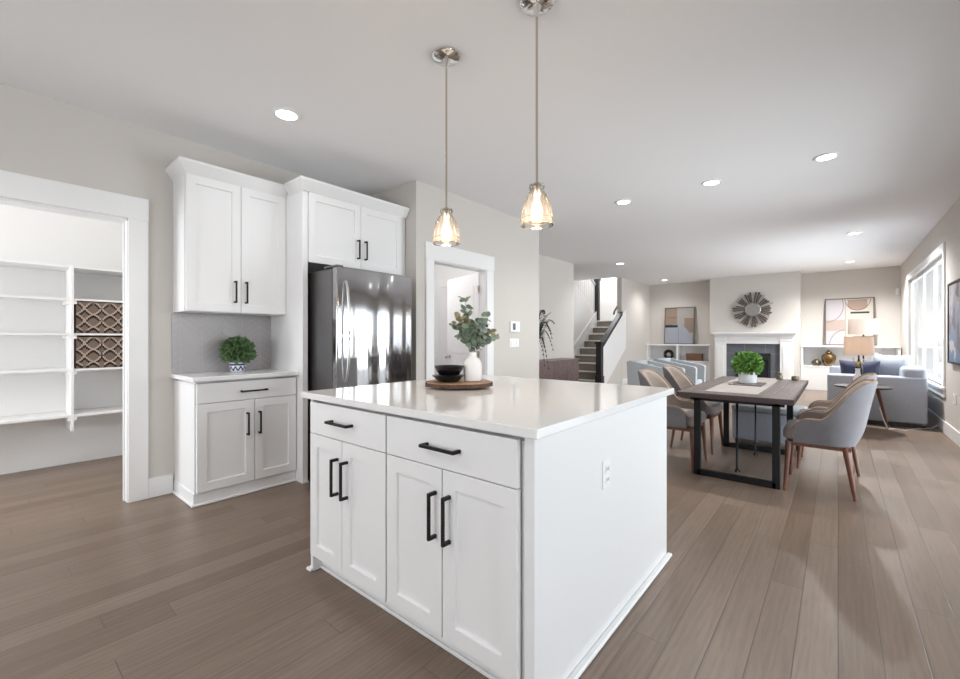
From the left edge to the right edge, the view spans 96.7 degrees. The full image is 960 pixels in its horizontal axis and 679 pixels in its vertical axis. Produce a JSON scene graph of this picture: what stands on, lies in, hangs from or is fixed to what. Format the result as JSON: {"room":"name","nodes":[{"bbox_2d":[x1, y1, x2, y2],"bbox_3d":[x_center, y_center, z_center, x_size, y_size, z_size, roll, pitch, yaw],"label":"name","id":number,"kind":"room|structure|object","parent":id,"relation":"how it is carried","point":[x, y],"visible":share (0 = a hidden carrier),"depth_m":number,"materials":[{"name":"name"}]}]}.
{"room":"open-plan kitchen","nodes":[
{"label":"open-plan kitchen","id":0,"kind":"room"},
{"bbox_2d":[0,204,122,474],"bbox_3d":[-3.877,-0.190,2.991,1.655,2.760,2.800,0,0,40],"label":"wall","id":1,"kind":"structure","parent":0,"point":[31,235],"depth_m":3.95,"materials":[{"name":"white paint"}]},
{"bbox_2d":[0,259,122,430],"bbox_3d":[-4.275,0.089,3.339,0.354,1.482,2.520,0,0,40],"label":"pantry shelving","id":2,"kind":"object","parent":1,"relation":"attached to","point":[70,415],"visible":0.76,"depth_m":3.82,"materials":[{"name":"white paint"}]},
{"bbox_2d":[74,337,122,368],"bbox_3d":[-3.612,0.130,4.118,0.312,0.285,0.455,0,0,40],"label":"storage basket","id":3,"kind":"object","parent":2,"relation":"on","point":[89,352],"visible":0.74,"depth_m":3.96,"materials":[{"name":"beige wicker"}]},
{"bbox_2d":[74,302,122,333],"bbox_3d":[-3.612,-0.191,4.118,0.312,0.285,0.455,0,0,40],"label":"storage basket","id":4,"kind":"object","parent":2,"relation":"on","point":[89,317],"visible":0.84,"depth_m":3.96,"materials":[{"name":"beige"}]},
{"bbox_2d":[0,83,407,480],"bbox_3d":[-2.916,-0.190,2.270,0.745,2.760,6.130,0,0,40],"label":"wall","id":5,"kind":"structure","parent":0,"point":[41,136],"depth_m":3.15,"materials":[{"name":"grey paint"}]},
{"bbox_2d":[0,170,148,502],"bbox_3d":[-3.127,0.079,2.491,0.147,2.222,1.897,0,0,40],"label":"trim","id":6,"kind":"structure","parent":5,"relation":"attached to","point":[16,189],"depth_m":3.09,"materials":[{"name":"white paint"}]},
{"bbox_2d":[148,474,172,497],"bbox_3d":[-3.723,1.117,1.688,0.016,0.145,4.200,0,0,40],"label":"baseboard","id":7,"kind":"structure","parent":5,"relation":"attached to","point":[160,485],"depth_m":3.23,"materials":[{"name":"white paint"}]},
{"bbox_2d":[172,313,270,373],"bbox_3d":[-2.138,0.036,3.582,0.010,0.469,0.749,0,0,40],"label":"backsplash","id":8,"kind":"structure","parent":5,"relation":"attached to","point":[196,338],"depth_m":3.49,"materials":[{"name":"tile"}]},
{"bbox_2d":[165,156,286,315],"bbox_3d":[-2.021,-0.752,3.455,0.349,1.100,0.788,0,0,40],"label":"upper cabinet","id":9,"kind":"object","parent":5,"relation":"attached to","point":[229,226],"visible":0.99,"depth_m":3.33,"materials":[{"name":"white paint"}]},
{"bbox_2d":[434,264,477,378],"bbox_3d":[-0.106,-0.190,6.681,1.850,2.760,0.100,0,0,40],"label":"wall","id":10,"kind":"structure","parent":0,"point":[441,272],"depth_m":7.02,"materials":[{"name":"white paint"}]},
{"bbox_2d":[434,277,458,373],"bbox_3d":[-0.418,0.110,6.861,0.920,2.160,0.025,0,0,40],"label":"door frame","id":11,"kind":"structure","parent":10,"relation":"in","point":[440,286],"depth_m":7.04,"materials":[{"name":"white paint"}]},
{"bbox_2d":[408,180,538,380],"bbox_3d":[0.001,-0.190,5.175,0.250,2.760,2.270,0,0,40],"label":"wall","id":12,"kind":"structure","parent":0,"point":[484,230],"depth_m":5.22,"materials":[{"name":"grey paint"}]},
{"bbox_2d":[425,241,494,378],"bbox_3d":[-0.241,0.104,4.771,0.149,2.172,1.120,0,0,40],"label":"trim","id":13,"kind":"structure","parent":12,"relation":"attached to","point":[443,255],"depth_m":4.70,"materials":[{"name":"white paint"}]},
{"bbox_2d":[445,273,478,374],"bbox_3d":[-0.218,0.195,5.455,0.173,1.970,0.807,0,0,-31],"label":"door","id":14,"kind":"structure","parent":12,"relation":"in","point":[465,286],"depth_m":5.51,"materials":[{"name":"white paint"}]},
{"bbox_2d":[510,339,518,346],"bbox_3d":[0.446,0.055,5.500,0.012,0.110,0.200,0,0,40],"label":"light switch","id":15,"kind":"object","parent":12,"relation":"attached to","point":[513,342],"visible":1,"depth_m":5.49,"materials":[{"name":"white plastic"}]},
{"bbox_2d":[510,321,519,331],"bbox_3d":[0.450,-0.152,5.497,0.024,0.135,0.200,0,0,40],"label":"thermostat","id":16,"kind":"object","parent":12,"relation":"attached to","point":[514,325],"visible":1,"depth_m":5.47,"materials":[{"name":"white plastic"}]},
{"bbox_2d":[0,0,959,284],"bbox_3d":[1.043,-1.630,5.521,7.900,0.120,16.400,0,0,40],"label":"ceiling","id":17,"kind":"structure","parent":0,"point":[646,103],"depth_m":2.88,"materials":[{"name":"white paint"}]},
{"bbox_2d":[272,107,300,121],"bbox_3d":[-1.354,-1.565,2.986,0.184,0.010,0.184,0,0,40],"label":"recessed light","id":18,"kind":"object","parent":17,"relation":"in","point":[285,114],"visible":1,"depth_m":2.98,"materials":[{"name":"white paint"}]},
{"bbox_2d":[432,46,460,246],"bbox_3d":[-0.187,-1.048,2.366,0.160,1.045,0.160,0,0,40],"label":"pendant light","id":19,"kind":"object","parent":17,"relation":"hanging from","point":[446,56],"visible":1,"depth_m":2.36,"materials":[{"name":"silver metal"}]},
{"bbox_2d":[442,207,450,220],"bbox_3d":[-0.187,-0.689,2.366,0.048,0.073,0.048,0,0,40],"label":"socket","id":20,"kind":"object","parent":19,"relation":"attached to","point":[446,215],"depth_m":2.35,"materials":[{"name":"silver metal"}]},
{"bbox_2d":[520,0,553,229],"bbox_3d":[0.265,-1.048,1.988,0.160,1.045,0.160,0,0,40],"label":"pendant light","id":21,"kind":"object","parent":17,"relation":"hanging from","point":[533,8],"visible":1,"depth_m":1.98,"materials":[{"name":"silver metal"}]},
{"bbox_2d":[532,182,541,198],"bbox_3d":[0.265,-0.689,1.988,0.048,0.073,0.048,0,0,40],"label":"socket","id":22,"kind":"object","parent":21,"relation":"attached to","point":[536,187],"depth_m":1.97,"materials":[{"name":"silver metal"}]},
{"bbox_2d":[615,199,631,204],"bbox_3d":[1.646,-1.565,4.895,0.184,0.010,0.184,0,0,40],"label":"recessed light","id":23,"kind":"object","parent":17,"relation":"in","point":[623,201],"visible":1,"depth_m":4.89,"materials":[{"name":"white paint"}]},
{"bbox_2d":[701,179,721,185],"bbox_3d":[2.329,-1.565,4.290,0.184,0.010,0.184,0,0,40],"label":"recessed light","id":24,"kind":"object","parent":17,"relation":"in","point":[712,182],"visible":1,"depth_m":4.28,"materials":[{"name":"white paint"}]},
{"bbox_2d":[813,152,839,161],"bbox_3d":[2.990,-1.565,3.682,0.184,0.010,0.184,0,0,40],"label":"recessed light","id":25,"kind":"object","parent":17,"relation":"in","point":[832,155],"visible":1,"depth_m":3.68,"materials":[{"name":"white paint"}]},
{"bbox_2d":[846,232,862,234],"bbox_3d":[5.574,-1.565,6.352,0.184,0.010,0.184,0,0,40],"label":"recessed light","id":26,"kind":"object","parent":17,"relation":"in","point":[851,233],"visible":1,"depth_m":6.36,"materials":[{"name":"white paint"}]},
{"bbox_2d":[0,384,959,678],"bbox_3d":[1.075,1.240,5.560,7.900,0.100,16.500,0,0,40],"label":"floor","id":27,"kind":"structure","parent":0,"point":[805,580],"depth_m":2.04,"materials":[{"name":"brown wood"}]},
{"bbox_2d":[172,376,295,507],"bbox_3d":[-1.939,0.747,3.412,0.529,0.884,0.751,0,0,40],"label":"base cabinet","id":28,"kind":"object","parent":27,"relation":"on","point":[237,437],"visible":0.96,"depth_m":3.22,"materials":[{"name":"white paint"}]},
{"bbox_2d":[170,369,297,381],"bbox_3d":[-1.946,0.288,3.413,0.519,0.032,0.758,0,0,40],"label":"countertop","id":29,"kind":"structure","parent":28,"relation":"on","point":[254,373],"depth_m":3.26,"materials":[{"name":"white stone"}]},
{"bbox_2d":[218,335,257,371],"bbox_3d":[-1.987,0.119,3.506,0.299,0.305,0.287,0,0,40],"label":"boxwood","id":30,"kind":"object","parent":29,"relation":"on","point":[235,349],"visible":0.99,"depth_m":3.45,"materials":[{"name":"green plant"}]},
{"bbox_2d":[229,362,245,371],"bbox_3d":[-1.989,0.234,3.503,0.128,0.077,0.128,0,0,40],"label":"pot","id":31,"kind":"object","parent":30,"relation":"attached to","point":[239,366],"depth_m":3.46,"materials":[{"name":"white ceramic"}]},
{"bbox_2d":[271,175,408,483],"bbox_3d":[-1.319,-0.058,4.055,0.654,2.495,1.127,0,0,40],"label":"refrigerator surround","id":32,"kind":"object","parent":27,"relation":"on","point":[327,224],"visible":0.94,"depth_m":3.66,"materials":[{"name":"white paint"}]},
{"bbox_2d":[306,399,398,617],"bbox_3d":[-0.219,0.748,2.482,0.663,0.883,1.399,0,0,40],"label":"base cabinet","id":33,"kind":"object","parent":27,"relation":"on","point":[348,444],"depth_m":1.94,"materials":[{"name":"white paint"}]},
{"bbox_2d":[301,375,673,439],"bbox_3d":[0.075,0.288,2.269,1.422,0.031,1.397,0,0,40],"label":"countertop","id":34,"kind":"structure","parent":33,"relation":"on","point":[532,408],"depth_m":1.86,"materials":[{"name":"white stone"}]},
{"bbox_2d":[425,378,492,388],"bbox_3d":[-0.118,0.258,2.395,0.376,0.031,0.379,0,0,40],"label":"serving board","id":35,"kind":"object","parent":34,"relation":"on","point":[461,383],"visible":0.81,"depth_m":2.28,"materials":[{"name":"brown wood"}]},
{"bbox_2d":[432,374,464,382],"bbox_3d":[-0.177,0.224,2.396,0.186,0.037,0.186,0,0,40],"label":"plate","id":36,"kind":"object","parent":35,"relation":"on","point":[446,379],"visible":0.91,"depth_m":2.34,"materials":[{"name":"black ceramic"}]},
{"bbox_2d":[435,365,463,375],"bbox_3d":[-0.173,0.179,2.393,0.166,0.052,0.166,0,0,40],"label":"bowl","id":37,"kind":"object","parent":36,"relation":"on","point":[444,370],"visible":1,"depth_m":2.34,"materials":[{"name":"black ceramic"}]},
{"bbox_2d":[464,352,481,381],"bbox_3d":[-0.042,0.160,2.421,0.104,0.165,0.104,0,0,40],"label":"vase","id":38,"kind":"object","parent":35,"relation":"on","point":[472,364],"visible":0.99,"depth_m":2.38,"materials":[{"name":"white ceramic"}]},
{"bbox_2d":[449,296,499,352],"bbox_3d":[-0.032,-0.051,2.415,0.282,0.388,0.156,0,0,-7],"label":"bouquet","id":39,"kind":"object","parent":38,"relation":"in","point":[471,333],"visible":0.96,"depth_m":2.40,"materials":[{"name":"green plant"}]},
{"bbox_2d":[308,264,411,476],"bbox_3d":[-1.189,0.294,3.892,0.976,1.752,0.765,0,0,40],"label":"refrigerator","id":40,"kind":"object","parent":27,"relation":"on","point":[360,321],"visible":0.48,"depth_m":3.54,"materials":[{"name":"grey metal"}]},
{"bbox_2d":[387,396,671,678],"bbox_3d":[0.318,0.748,2.031,0.740,0.883,1.399,0,0,40],"label":"base cabinet","id":41,"kind":"object","parent":27,"relation":"on","point":[456,494],"depth_m":1.54,"materials":[{"name":"white paint"}]},
{"bbox_2d":[602,458,609,489],"bbox_3d":[0.511,0.545,1.718,0.010,0.116,0.072,0,0,40],"label":"electrical outlet","id":42,"kind":"object","parent":41,"relation":"attached to","point":[606,463],"visible":1,"depth_m":1.71,"materials":[{"name":"white plastic"}]},
{"bbox_2d":[605,464,609,472],"bbox_3d":[0.513,0.524,1.717,0.005,0.028,0.034,0,0,40],"label":"socket","id":43,"kind":"object","parent":42,"relation":"attached to","point":[607,466],"depth_m":1.71,"materials":[{"name":"white plastic"}]},
{"bbox_2d":[605,475,609,483],"bbox_3d":[0.513,0.566,1.717,0.005,0.028,0.034,0,0,40],"label":"socket","id":44,"kind":"object","parent":42,"relation":"attached to","point":[607,477],"depth_m":1.71,"materials":[{"name":"white plastic"}]},
{"bbox_2d":[539,310,554,368],"bbox_3d":[0.905,0.363,6.798,0.536,1.653,0.529,0,0,5],"label":"potted palm","id":45,"kind":"object","parent":27,"relation":"on","point":[542,311],"visible":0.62,"depth_m":6.71,"materials":[{"name":"green plant"}]},
{"bbox_2d":[539,358,579,380],"bbox_3d":[1.182,0.790,7.728,0.382,0.800,1.960,0,0,40],"label":"sideboard","id":46,"kind":"object","parent":27,"relation":"on","point":[567,369],"visible":0.38,"depth_m":7.82,"materials":[{"name":"brown wood"}]},
{"bbox_2d":[574,279,625,382],"bbox_3d":[3.478,-0.300,11.672,1.305,2.980,3.645,0,0,40],"label":"staircase","id":47,"kind":"structure","parent":27,"relation":"on","point":[601,345],"depth_m":10.87,"materials":[{"name":"beige carpet"}]},
{"bbox_2d":[627,360,684,385],"bbox_3d":[2.986,0.785,7.246,0.740,0.810,0.740,0,0,40],"label":"armchair","id":48,"kind":"object","parent":27,"relation":"on","point":[633,366],"visible":0.18,"depth_m":7.13,"materials":[{"name":"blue fabric"}]},
{"bbox_2d":[637,369,706,472],"bbox_3d":[1.843,0.751,4.138,0.566,0.881,0.548,0,0,40],"label":"dining chair","id":49,"kind":"object","parent":27,"relation":"on","point":[680,411],"visible":0.56,"depth_m":4.07,"materials":[{"name":"grey fabric"}]},
{"bbox_2d":[646,344,709,381],"bbox_3d":[5.548,0.675,11.925,1.680,1.030,0.363,0,0,40],"label":"shelves","id":50,"kind":"object","parent":27,"relation":"on","point":[653,351],"visible":0.42,"depth_m":11.91,"materials":[{"name":"white paint"}]},
{"bbox_2d":[663,349,673,357],"bbox_3d":[5.311,0.456,12.017,0.280,0.295,0.084,0,0,40],"label":"ring sculpture","id":51,"kind":"object","parent":50,"relation":"on","point":[668,350],"visible":0.84,"depth_m":11.98,"materials":[{"name":"black metal"}]},
{"bbox_2d":[664,307,694,343],"bbox_3d":[5.608,-0.361,12.013,0.790,1.037,0.135,0,0,40],"label":"painting","id":52,"kind":"object","parent":50,"relation":"on","point":[679,323],"visible":0.89,"depth_m":12.00,"materials":[{"name":"brown"}]},
{"bbox_2d":[686,353,702,360],"bbox_3d":[5.849,0.504,11.631,0.400,0.198,0.190,0,0,40],"label":"wooden box","id":53,"kind":"object","parent":50,"relation":"on","point":[689,356],"visible":1,"depth_m":11.55,"materials":[{"name":"brown wood"}]},
{"bbox_2d":[653,358,705,384],"bbox_3d":[3.724,0.785,7.971,0.740,0.810,0.740,0,0,40],"label":"armchair","id":54,"kind":"object","parent":27,"relation":"on","point":[696,372],"visible":0.27,"depth_m":7.87,"materials":[{"name":"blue fabric"}]},
{"bbox_2d":[662,365,722,454],"bbox_3d":[2.341,0.751,4.732,0.566,0.881,0.548,0,0,40],"label":"dining chair","id":55,"kind":"object","parent":27,"relation":"on","point":[677,378],"visible":0.41,"depth_m":4.65,"materials":[{"name":"beige fabric"}]},
{"bbox_2d":[676,376,807,489],"bbox_3d":[2.664,0.825,4.210,0.830,0.730,1.985,0,0,40],"label":"dining table","id":56,"kind":"object","parent":27,"relation":"on","point":[781,393],"visible":0.78,"depth_m":3.67,"materials":[{"name":"brown wood"}]},
{"bbox_2d":[705,377,777,394],"bbox_3d":[2.687,0.458,4.288,0.395,0.003,1.815,0,0,40],"label":"table runner","id":57,"kind":"object","parent":56,"relation":"on","point":[724,388],"visible":0.57,"depth_m":3.90,"materials":[{"name":"fabric"}]},
{"bbox_2d":[728,381,765,386],"bbox_3d":[2.670,0.450,4.260,0.275,0.012,0.360,0,0,40],"label":"serving tray","id":58,"kind":"object","parent":57,"relation":"on","point":[759,384],"visible":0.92,"depth_m":4.18,"materials":[{"name":"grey wood"}]},
{"bbox_2d":[730,351,764,383],"bbox_3d":[2.666,0.280,4.251,0.303,0.327,0.303,0,0,40],"label":"boxwood","id":59,"kind":"object","parent":58,"relation":"on","point":[748,365],"visible":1,"depth_m":4.18,"materials":[{"name":"green plant"}]},
{"bbox_2d":[738,372,756,383],"bbox_3d":[2.666,0.388,4.251,0.162,0.112,0.162,0,0,40],"label":"pot","id":60,"kind":"object","parent":58,"relation":"on","point":[744,377],"depth_m":4.19,"materials":[{"name":"white ceramic"}]},
{"bbox_2d":[776,372,782,379],"bbox_3d":[3.332,0.415,4.749,0.068,0.082,0.068,0,0,40],"label":"votive","id":61,"kind":"object","parent":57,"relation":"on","point":[779,376],"visible":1,"depth_m":4.73,"materials":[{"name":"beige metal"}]},
{"bbox_2d":[791,376,798,380],"bbox_3d":[3.452,0.434,4.675,0.072,0.050,0.072,0,0,40],"label":"votive","id":62,"kind":"object","parent":56,"relation":"on","point":[794,378],"visible":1,"depth_m":4.65,"materials":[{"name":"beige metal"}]},
{"bbox_2d":[711,332,796,378],"bbox_3d":[6.716,0.517,10.525,1.760,1.345,0.280,0,0,40],"label":"fireplace","id":63,"kind":"object","parent":27,"relation":"on","point":[779,346],"visible":0.65,"depth_m":10.40,"materials":[{"name":"white paint"}]},
{"bbox_2d":[711,332,796,335],"bbox_3d":[6.687,-0.105,10.491,1.760,0.100,0.190,0,0,40],"label":"mantel shelf","id":64,"kind":"object","parent":63,"relation":"attached to","point":[714,333],"depth_m":10.40,"materials":[{"name":"white paint"}]},
{"bbox_2d":[732,404,806,450],"bbox_3d":[3.273,0.975,4.831,0.665,0.430,0.510,0,0,40],"label":"bench","id":65,"kind":"object","parent":27,"relation":"on","point":[746,413],"visible":0.44,"depth_m":4.70,"materials":[{"name":"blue fabric"}]},
{"bbox_2d":[732,404,806,415],"bbox_3d":[3.273,0.786,4.831,0.665,0.053,0.510,0,0,40],"label":"cushion","id":66,"kind":"object","parent":65,"relation":"on","point":[742,408],"depth_m":4.70,"materials":[{"name":"fabric"}]},
{"bbox_2d":[783,379,877,500],"bbox_3d":[2.759,0.751,3.377,0.566,0.881,0.548,0,0,40],"label":"dining chair","id":67,"kind":"object","parent":27,"relation":"on","point":[838,427],"visible":1,"depth_m":3.17,"materials":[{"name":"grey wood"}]},
{"bbox_2d":[796,373,877,475],"bbox_3d":[3.284,0.751,3.941,0.566,0.881,0.548,0,0,40],"label":"dining chair","id":68,"kind":"object","parent":27,"relation":"on","point":[818,404],"visible":0.24,"depth_m":3.92,"materials":[{"name":"beige fabric"}]},
{"bbox_2d":[801,345,900,390],"bbox_3d":[8.294,0.675,9.621,1.690,1.030,0.363,0,0,40],"label":"shelves","id":69,"kind":"object","parent":27,"relation":"on","point":[816,376],"visible":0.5,"depth_m":9.87,"materials":[{"name":"white paint"}]},
{"bbox_2d":[811,359,821,365],"bbox_3d":[7.842,0.554,9.946,0.190,0.148,0.190,0,0,40],"label":"pot","id":70,"kind":"object","parent":69,"relation":"on","point":[816,362],"visible":1,"depth_m":9.89,"materials":[{"name":"gold metal"}]},
{"bbox_2d":[821,350,835,365],"bbox_3d":[8.011,0.443,9.805,0.270,0.370,0.270,0,0,40],"label":"bronze vase","id":71,"kind":"object","parent":69,"relation":"on","point":[828,358],"visible":1,"depth_m":9.73,"materials":[{"name":"metal"}]},
{"bbox_2d":[825,297,874,345],"bbox_3d":[8.379,-0.382,9.688,0.855,1.077,0.135,0,0,40],"label":"painting","id":72,"kind":"object","parent":69,"relation":"on","point":[838,312],"visible":0.67,"depth_m":9.75,"materials":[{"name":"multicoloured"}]},
{"bbox_2d":[834,384,892,431],"bbox_3d":[5.071,0.911,5.655,0.590,0.563,0.606,0,0,40],"label":"side table","id":73,"kind":"object","parent":27,"relation":"on","point":[878,388],"visible":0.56,"depth_m":5.61,"materials":[{"name":"black wood"}]},
{"bbox_2d":[853,368,860,379],"bbox_3d":[4.987,0.512,5.632,0.096,0.235,0.096,0,0,40],"label":"flower vase","id":74,"kind":"object","parent":73,"relation":"on","point":[857,372],"visible":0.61,"depth_m":5.62,"materials":[{"name":"white ceramic"}]},
{"bbox_2d":[852,358,864,367],"bbox_3d":[4.990,0.349,5.622,0.149,0.202,0.103,0,0,40],"label":"bunch","id":75,"kind":"object","parent":74,"relation":"in","point":[861,362],"visible":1,"depth_m":5.61,"materials":[{"name":"brown"}]},
{"bbox_2d":[843,337,874,374],"bbox_3d":[5.101,0.302,5.745,0.320,0.655,0.320,0,0,40],"label":"table lamp","id":76,"kind":"object","parent":73,"relation":"on","point":[858,346],"visible":0.8,"depth_m":5.64,"materials":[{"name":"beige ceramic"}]},
{"bbox_2d":[848,319,879,358],"bbox_3d":[7.859,0.398,8.744,0.490,1.585,0.490,0,0,40],"label":"floor lamp","id":77,"kind":"object","parent":27,"relation":"on","point":[855,326],"visible":0.76,"depth_m":8.57,"materials":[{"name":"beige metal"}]},
{"bbox_2d":[827,353,927,427],"bbox_3d":[6.251,0.721,6.843,1.020,0.938,2.480,0,0,40],"label":"sofa","id":78,"kind":"object","parent":27,"relation":"on","point":[906,404],"visible":0.62,"depth_m":5.74,"materials":[{"name":"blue fabric"}]},
{"bbox_2d":[839,360,879,374],"bbox_3d":[5.564,0.525,6.251,0.186,0.415,0.460,0,0,-37],"label":"throw pillow","id":79,"kind":"object","parent":78,"relation":"on","point":[847,367],"visible":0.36,"depth_m":6.17,"materials":[{"name":"blue fabric"}]},
{"bbox_2d":[873,354,910,375],"bbox_3d":[5.932,0.470,6.145,0.212,0.479,0.400,0,0,-32],"label":"throw pillow","id":80,"kind":"object","parent":78,"relation":"on","point":[889,365],"visible":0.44,"depth_m":6.08,"materials":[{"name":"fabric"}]},
{"bbox_2d":[879,407,937,430],"bbox_3d":[5.657,1.049,5.561,0.780,0.280,0.150,0,0,0],"label":"power cord","id":81,"kind":"object","parent":27,"relation":"on","point":[879,407],"visible":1,"depth_m":5.61,"materials":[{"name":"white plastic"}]},
{"bbox_2d":[574,283,592,343],"bbox_3d":[2.987,-0.530,12.042,0.098,3.440,3.690,0,0,40],"label":"wall","id":82,"kind":"structure","parent":0,"point":[583,314],"depth_m":11.64,"materials":[{"name":"white paint"}]},
{"bbox_2d":[574,279,594,314],"bbox_3d":[2.676,-1.841,11.669,0.060,2.457,2.120,0,0,40],"label":"guard","id":83,"kind":"object","parent":82,"relation":"on","point":[583,285],"visible":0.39,"depth_m":12.15,"materials":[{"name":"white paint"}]},
{"bbox_2d":[539,254,649,383],"bbox_3d":[1.651,-1.410,10.493,2.440,5.200,8.000,0,0,40],"label":"wall","id":84,"kind":"structure","parent":0,"point":[556,277],"depth_m":8.99,"materials":[{"name":"grey paint"}]},
{"bbox_2d":[622,378,627,384],"bbox_3d":[4.335,1.117,11.782,0.016,0.145,2.144,0,0,40],"label":"baseboard","id":85,"kind":"structure","parent":84,"relation":"attached to","point":[624,381],"depth_m":11.07,"materials":[{"name":"white paint"}]},
{"bbox_2d":[710,271,800,379],"bbox_3d":[6.895,-0.190,10.747,1.890,2.760,0.470,0,0,40],"label":"wall","id":86,"kind":"structure","parent":0,"point":[782,289],"depth_m":10.43,"materials":[{"name":"grey paint"}]},
{"bbox_2d":[732,292,772,326],"bbox_3d":[6.712,-0.709,10.524,0.865,0.868,0.052,0,0,40],"label":"sunburst mirror","id":87,"kind":"object","parent":86,"relation":"attached to","point":[752,309],"visible":1,"depth_m":10.50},
{"bbox_2d":[744,302,760,316],"bbox_3d":[6.712,-0.715,10.504,0.350,0.350,0.022,0,0,40],"label":"mirror glass","id":88,"kind":"object","parent":87,"relation":"attached to","point":[752,309],"depth_m":10.50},
{"bbox_2d":[650,266,900,345],"bbox_3d":[7.132,-0.190,10.920,5.410,2.760,0.100,0,0,40],"label":"wall","id":89,"kind":"structure","parent":0,"point":[880,283],"depth_m":10.11,"materials":[{"name":"grey paint"}]},
{"bbox_2d":[901,197,959,431],"bbox_3d":[3.960,-0.190,3.009,0.130,2.760,16.100,0,0,40],"label":"wall","id":90,"kind":"structure","parent":0,"point":[947,230],"depth_m":5.36,"materials":[{"name":"grey paint"}]},
{"bbox_2d":[906,242,945,397],"bbox_3d":[7.055,-0.233,6.775,0.120,1.955,3.790,0,0,40],"label":"window","id":91,"kind":"structure","parent":90,"relation":"in","point":[928,289],"depth_m":6.57,"materials":[{"name":"white glass"}]},
{"bbox_2d":[928,408,959,446],"bbox_3d":[6.976,1.115,6.717,0.016,0.150,6.540,0,0,40],"label":"baseboard","id":92,"kind":"structure","parent":90,"relation":"attached to","point":[947,429],"depth_m":5.28,"materials":[{"name":"white paint"}]},
{"bbox_2d":[947,278,959,365],"bbox_3d":[5.232,-0.177,4.656,0.037,0.935,1.070,0,0,40],"label":"wall art","id":93,"kind":"object","parent":90,"relation":"attached to","point":[953,288],"visible":1,"depth_m":4.85,"materials":[{"name":"blue paper"}]},
{"bbox_2d":[953,393,955,404],"bbox_3d":[5.481,0.700,4.930,0.009,0.116,0.160,0,0,40],"label":"electrical outlet","id":94,"kind":"object","parent":90,"relation":"attached to","point":[954,395],"visible":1,"depth_m":4.91,"materials":[{"name":"white plastic"}]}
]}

